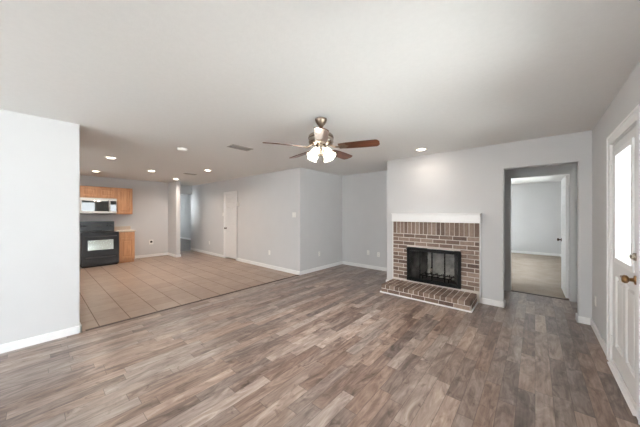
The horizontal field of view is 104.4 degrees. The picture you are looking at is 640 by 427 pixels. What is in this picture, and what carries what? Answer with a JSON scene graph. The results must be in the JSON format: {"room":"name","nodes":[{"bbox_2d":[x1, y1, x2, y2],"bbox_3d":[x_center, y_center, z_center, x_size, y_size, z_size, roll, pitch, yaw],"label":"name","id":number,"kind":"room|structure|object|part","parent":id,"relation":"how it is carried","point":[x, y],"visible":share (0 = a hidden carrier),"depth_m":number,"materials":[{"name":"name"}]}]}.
{"room":"living room","nodes":[
{"label":"living room","id":0,"kind":"room"},
{"bbox_2d":[0,109,79,344],"bbox_3d":[-4.356,0.177,1.232,0.120,2.440,4.560,0,0,41],"label":"wall","id":1,"kind":"structure","parent":0,"point":[40,156],"depth_m":2.66,"materials":[{"name":"grey paint"}]},
{"bbox_2d":[0,323,81,353],"bbox_3d":[-4.347,1.355,1.232,0.134,0.085,4.574,0,0,41],"label":"baseboard","id":2,"kind":"structure","parent":1,"relation":"attached to","point":[15,345],"depth_m":2.67,"materials":[{"name":"white paint"}]},
{"bbox_2d":[80,175,167,255],"bbox_3d":[-6.684,0.177,6.702,0.120,2.440,4.825,0,0,41],"label":"wall","id":3,"kind":"structure","parent":0,"point":[149,218],"depth_m":7.87,"materials":[{"name":"grey paint"}]},
{"bbox_2d":[80,186,115,198],"bbox_3d":[-6.192,-0.581,6.917,0.338,0.312,0.765,0,0,41],"label":"upper cabinet","id":4,"kind":"object","parent":3,"relation":"attached to","point":[85,191],"visible":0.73,"depth_m":6.79,"materials":[{"name":"brown wood"}]},
{"bbox_3d":[-6.195,-0.579,6.671,0.020,0.272,0.348,0,0,41],"label":"door","id":5,"kind":"part","parent":4,"relation":"part of","materials":[{"name":"brown wood"}]},
{"bbox_2d":[80,197,116,213],"bbox_3d":[-6.148,-0.200,6.876,0.458,0.443,0.760,0,0,41],"label":"microwave oven","id":6,"kind":"object","parent":4,"relation":"attached to","point":[87,205],"visible":0.88,"depth_m":6.75,"materials":[{"name":"silver metal"}]},
{"bbox_3d":[-5.821,-0.205,6.992,0.026,0.395,0.152,0,0,41],"label":"control panel","id":7,"kind":"part","parent":6,"relation":"part of","materials":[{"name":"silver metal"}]},
{"bbox_3d":[-5.950,-0.579,6.954,0.020,0.272,0.353,0,0,41],"label":"door","id":8,"kind":"part","parent":4,"relation":"part of","materials":[{"name":"brown wood"}]},
{"bbox_2d":[114,226,130,229],"bbox_3d":[-5.934,0.436,7.461,0.019,0.099,0.394,0,0,41],"label":"backsplash","id":9,"kind":"structure","parent":3,"relation":"attached to","point":[120,227],"depth_m":7.46,"materials":[{"name":"beige laminate"}]},
{"bbox_2d":[116,188,132,213],"bbox_3d":[-5.817,-0.356,7.351,0.338,0.762,0.378,0,0,41],"label":"upper cabinet","id":10,"kind":"object","parent":3,"relation":"attached to","point":[124,196],"visible":0.9,"depth_m":7.24,"materials":[{"name":"brown wood"}]},
{"bbox_2d":[135,252,180,258],"bbox_3d":[-5.148,1.355,7.801,0.764,0.085,1.179,0,0,41],"label":"baseboard","id":11,"kind":"structure","parent":3,"relation":"attached to","point":[166,253],"depth_m":8.00,"materials":[{"name":"white paint"}]},
{"bbox_2d":[168,181,179,254],"bbox_3d":[-4.816,0.177,8.196,0.750,2.440,0.120,0,0,41],"label":"wall","id":12,"kind":"structure","parent":0,"point":[173,187],"depth_m":8.01,"materials":[{"name":"grey paint"}]},
{"bbox_2d":[180,194,190,237],"bbox_3d":[-6.476,0.177,12.893,7.330,2.440,0.120,0,0,41],"label":"wall","id":13,"kind":"structure","parent":0,"point":[185,200],"depth_m":13.57,"materials":[{"name":"grey paint"}]},
{"bbox_2d":[180,185,191,194],"bbox_3d":[-5.181,-0.883,9.157,0.120,0.320,0.855,0,0,41],"label":"wall","id":14,"kind":"structure","parent":0,"point":[184,189],"depth_m":9.26,"materials":[{"name":"grey paint"}]},
{"bbox_2d":[191,168,303,270],"bbox_3d":[-2.662,0.177,7.621,5.940,2.440,0.120,0,0,41],"label":"wall","id":15,"kind":"structure","parent":0,"point":[265,221],"depth_m":6.64,"materials":[{"name":"grey paint"}]},
{"bbox_2d":[224,191,236,260],"bbox_3d":[-2.724,0.364,7.635,0.768,2.065,0.180,0,0,41],"label":"door","id":16,"kind":"structure","parent":15,"relation":"in","point":[230,198],"depth_m":7.62,"materials":[{"name":"white paint"}]},
{"bbox_2d":[0,0,639,194],"bbox_3d":[-3.828,-1.103,8.061,17.860,0.120,15.820,0,0,41],"label":"ceiling","id":17,"kind":"structure","parent":0,"point":[142,81],"depth_m":1.88,"materials":[{"name":"white paint"}]},
{"bbox_2d":[177,147,186,151],"bbox_3d":[-2.216,-1.024,3.995,0.150,0.038,0.150,0,0,41],"label":"recessed light","id":18,"kind":"object","parent":17,"relation":"attached to","point":[178,148],"visible":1,"depth_m":3.95,"materials":[{"name":"white plastic"}]},
{"bbox_2d":[227,144,252,150],"bbox_3d":[-1.262,-1.037,3.936,0.190,0.011,0.360,0,0,41],"label":"ceiling vent","id":19,"kind":"object","parent":17,"relation":"in","point":[232,145],"visible":1,"depth_m":3.91,"materials":[{"name":"white metal"}]},
{"bbox_2d":[262,117,379,161],"bbox_3d":[0.025,-0.808,2.786,1.215,0.470,1.188,0,0,41],"label":"ceiling fan","id":20,"kind":"object","parent":17,"relation":"hanging from","point":[320,138],"visible":1,"depth_m":2.66,"materials":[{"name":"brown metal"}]},
{"bbox_3d":[-0.384,-0.728,2.619,0.432,0.008,0.136,0,13,-18],"label":"blade","id":21,"kind":"part","parent":20,"relation":"part of","materials":[{"name":"brown wood"}]},
{"bbox_3d":[-0.233,-0.728,3.084,0.136,0.008,0.432,-16,9,-35],"label":"blade","id":22,"kind":"part","parent":20,"relation":"part of","materials":[{"name":"brown wood"}]},
{"bbox_3d":[-0.075,-0.648,2.650,0.115,0.137,0.117,0,0,-1],"label":"lamp shade","id":23,"kind":"part","parent":20,"relation":"part of","materials":[{"name":"white glass"}]},
{"bbox_3d":[0.011,-0.728,2.332,0.136,0.008,0.432,13,0,0],"label":"blade","id":24,"kind":"part","parent":20,"relation":"part of","materials":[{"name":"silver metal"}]},
{"bbox_3d":[0.109,-0.648,2.661,0.117,0.137,0.115,0,0,-1],"label":"lamp shade","id":25,"kind":"part","parent":20,"relation":"part of","materials":[{"name":"white glass"}]},
{"bbox_3d":[0.256,-0.728,3.084,0.136,0.008,0.432,-16,-9,35],"label":"blade","id":26,"kind":"part","parent":20,"relation":"part of","materials":[{"name":"brown wood"}]},
{"bbox_3d":[0.407,-0.728,2.619,0.432,0.008,0.136,0,-13,18],"label":"blade","id":27,"kind":"part","parent":20,"relation":"part of","materials":[{"name":"brown wood"}]},
{"bbox_2d":[415,148,426,150],"bbox_3d":[1.645,-1.036,4.039,0.194,0.014,0.194,0,0,41],"label":"recessed light","id":28,"kind":"object","parent":17,"relation":"in","point":[418,149],"visible":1,"depth_m":4.01,"materials":[{"name":"white"}]},
{"bbox_2d":[0,238,639,426],"bbox_3d":[-3.790,1.444,8.029,17.760,0.106,15.820,0,0,41],"label":"floor","id":29,"kind":"structure","parent":0,"point":[326,347],"depth_m":2.41,"materials":[{"name":"brown wood"}]},
{"bbox_2d":[80,221,118,267],"bbox_3d":[-6.025,0.809,6.769,0.768,1.175,0.760,0,0,41],"label":"range","id":30,"kind":"object","parent":29,"relation":"on","point":[99,241],"visible":0.94,"depth_m":6.61,"materials":[{"name":"black metal"}]},
{"bbox_2d":[80,230,118,232],"bbox_3d":[-6.053,0.492,6.793,0.695,0.020,0.760,0,0,41],"label":"cooktop","id":31,"kind":"object","parent":30,"relation":"in","point":[81,231],"depth_m":6.68,"materials":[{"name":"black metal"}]},
{"bbox_3d":[-5.792,0.825,6.568,0.040,0.545,0.752,0,0,41],"label":"oven door","id":32,"kind":"part","parent":30,"relation":"part of","materials":[{"name":"black metal"}]},
{"bbox_3d":[-5.798,0.523,6.572,0.030,0.038,0.752,0,0,41],"label":"rail","id":33,"kind":"part","parent":30,"relation":"part of","materials":[{"name":"black metal"}]},
{"bbox_3d":[-5.795,1.222,6.570,0.038,0.220,0.752,0,0,41],"label":"drawer","id":34,"kind":"part","parent":30,"relation":"part of","materials":[{"name":"black metal"}]},
{"bbox_3d":[-5.773,1.149,6.552,0.022,0.027,0.600,0,0,41],"label":"drawer handle","id":35,"kind":"part","parent":30,"relation":"part of","materials":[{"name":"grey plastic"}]},
{"bbox_3d":[-5.757,0.602,6.537,0.058,0.025,0.640,0,0,41],"label":"oven handle","id":36,"kind":"part","parent":30,"relation":"part of","materials":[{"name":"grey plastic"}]},
{"bbox_2d":[119,232,134,262],"bbox_3d":[-5.715,0.961,7.262,0.608,0.872,0.370,0,0,41],"label":"base cabinet","id":37,"kind":"object","parent":29,"relation":"on","point":[126,239],"visible":0.64,"depth_m":7.07,"materials":[{"name":"brown wood"}]},
{"bbox_2d":[114,226,135,231],"bbox_3d":[-5.705,0.456,7.263,0.624,0.137,0.394,0,0,41],"label":"countertop","id":38,"kind":"structure","parent":37,"relation":"on","point":[120,228],"depth_m":7.38,"materials":[{"name":"beige laminate"}]},
{"bbox_3d":[-5.492,0.617,7.070,0.020,0.130,0.332,0,0,41],"label":"drawer","id":39,"kind":"part","parent":37,"relation":"part of","materials":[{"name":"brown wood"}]},
{"bbox_3d":[-5.492,0.992,7.070,0.020,0.570,0.332,0,0,41],"label":"door","id":40,"kind":"part","parent":37,"relation":"part of","materials":[{"name":"brown wood"}]},
{"bbox_2d":[86,275,297,330],"bbox_3d":[-1.623,1.394,4.321,0.040,0.006,3.590,0,0,41],"label":"trim","id":41,"kind":"structure","parent":29,"relation":"on","point":[295,275],"depth_m":3.72,"materials":[{"name":"brown wood"}]},
{"bbox_2d":[380,213,481,312],"bbox_3d":[1.964,0.697,4.337,1.465,1.400,1.071,0,0,41],"label":"brick fireplace","id":42,"kind":"object","parent":29,"relation":"on","point":[446,236],"depth_m":4.22,"materials":[{"name":"brown brick"}]},
{"bbox_3d":[1.706,0.917,4.500,0.204,0.500,0.012,0,0,41],"label":"glass door","id":43,"kind":"part","parent":42,"relation":"part of","materials":[{"name":"black glass"}]},
{"bbox_3d":[1.860,0.917,4.367,0.204,0.500,0.012,0,0,41],"label":"glass door","id":44,"kind":"part","parent":42,"relation":"part of","materials":[{"name":"black glass"}]},
{"bbox_3d":[1.776,1.386,4.156,1.417,0.022,0.551,0,0,41],"label":"hearth trim","id":45,"kind":"part","parent":42,"relation":"part of","materials":[{"name":"white paint"}]},
{"bbox_3d":[1.943,0.922,4.302,0.883,0.600,0.038,0,0,41],"label":"screen frame","id":46,"kind":"part","parent":42,"relation":"part of","materials":[{"name":"black metal"}]},
{"bbox_3d":[2.140,1.146,4.557,0.540,0.172,0.308,0,0,41],"label":"fire grate","id":47,"kind":"part","parent":42,"relation":"part of","materials":[{"name":"black metal"}]},
{"bbox_3d":[2.015,0.917,4.233,0.204,0.500,0.012,0,0,41],"label":"glass door","id":48,"kind":"part","parent":42,"relation":"part of","materials":[{"name":"black glass"}]},
{"bbox_3d":[2.498,0.730,3.872,0.014,1.155,0.035,0,0,41],"label":"trim","id":49,"kind":"part","parent":42,"relation":"part of","materials":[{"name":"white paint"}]},
{"bbox_2d":[511,290,568,299],"bbox_3d":[3.737,1.391,4.241,0.760,0.012,0.045,0,0,41],"label":"trim","id":50,"kind":"structure","parent":29,"relation":"on","point":[511,290],"depth_m":4.21,"materials":[{"name":"brown wood"}]},
{"bbox_2d":[304,168,341,269],"bbox_3d":[0.075,0.177,6.336,0.120,2.440,1.520,0,0,41],"label":"wall","id":51,"kind":"structure","parent":0,"point":[322,190],"depth_m":6.23,"materials":[{"name":"grey paint"}]},
{"bbox_2d":[342,163,576,301],"bbox_3d":[2.423,0.177,5.389,4.910,2.440,0.120,0,0,41],"label":"wall","id":52,"kind":"structure","parent":0,"point":[364,195],"depth_m":6.30,"materials":[{"name":"grey paint"}]},
{"bbox_2d":[506,169,575,301],"bbox_3d":[3.971,0.348,4.519,0.876,2.098,0.874,0,0,41],"label":"door","id":53,"kind":"structure","parent":52,"relation":"in","point":[568,183],"depth_m":4.07,"materials":[{"name":"grey paint"}]},
{"bbox_2d":[387,130,591,317],"bbox_3d":[2.696,0.177,4.398,2.760,2.440,1.020,0,0,41],"label":"wall","id":54,"kind":"structure","parent":0,"point":[471,180],"depth_m":3.81,"materials":[{"name":"grey paint"}]},
{"bbox_2d":[191,248,590,324],"bbox_3d":[-0.446,1.355,6.699,10.496,0.085,1.654,0,0,41],"label":"baseboard","id":55,"kind":"structure","parent":54,"relation":"attached to","point":[340,262],"depth_m":6.08,"materials":[{"name":"white paint"}]},
{"bbox_2d":[511,181,560,253],"bbox_3d":[6.250,0.177,9.482,4.240,2.440,0.120,0,0,41],"label":"wall","id":56,"kind":"structure","parent":0,"point":[535,207],"depth_m":8.44,"materials":[{"name":"grey paint"}]},
{"bbox_2d":[511,250,560,255],"bbox_3d":[4.418,1.355,7.365,4.240,0.085,5.480,0,0,41],"label":"baseboard","id":57,"kind":"structure","parent":56,"relation":"attached to","point":[512,251],"depth_m":8.43,"materials":[{"name":"white paint"}]},
{"bbox_2d":[592,61,639,342],"bbox_3d":[0.873,0.177,0.091,0.120,2.440,9.920,0,0,41],"label":"wall","id":58,"kind":"structure","parent":0,"point":[627,98],"depth_m":2.63,"materials":[{"name":"grey paint"}]},
{"bbox_2d":[591,318,605,354],"bbox_3d":[0.527,1.355,-0.205,0.014,0.085,8.780,0,0,41],"label":"baseboard","id":59,"kind":"structure","parent":58,"relation":"attached to","point":[594,327],"depth_m":2.72,"materials":[{"name":"white paint"}]},
{"bbox_2d":[606,104,639,424],"bbox_3d":[2.467,0.336,1.985,0.188,2.123,0.986,0,0,41],"label":"door","id":60,"kind":"structure","parent":58,"relation":"in","point":[623,144],"depth_m":2.04,"materials":[{"name":"white paint"}]},
{"bbox_3d":[2.445,-0.060,2.004,0.010,0.980,0.556,0,0,41],"label":"glazing frame","id":61,"kind":"part","parent":60,"relation":"part of","materials":[{"name":"white paint"}]},
{"bbox_3d":[2.466,-0.060,1.985,0.006,0.920,0.496,0,0,41],"label":"pane","id":62,"kind":"part","parent":60,"relation":"part of","materials":[{"name":"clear glass"}]},
{"bbox_3d":[2.229,0.472,1.802,0.068,0.064,0.132,0,0,41],"label":"handle","id":63,"kind":"part","parent":60,"relation":"part of","materials":[{"name":"gold metal"}]}
]}

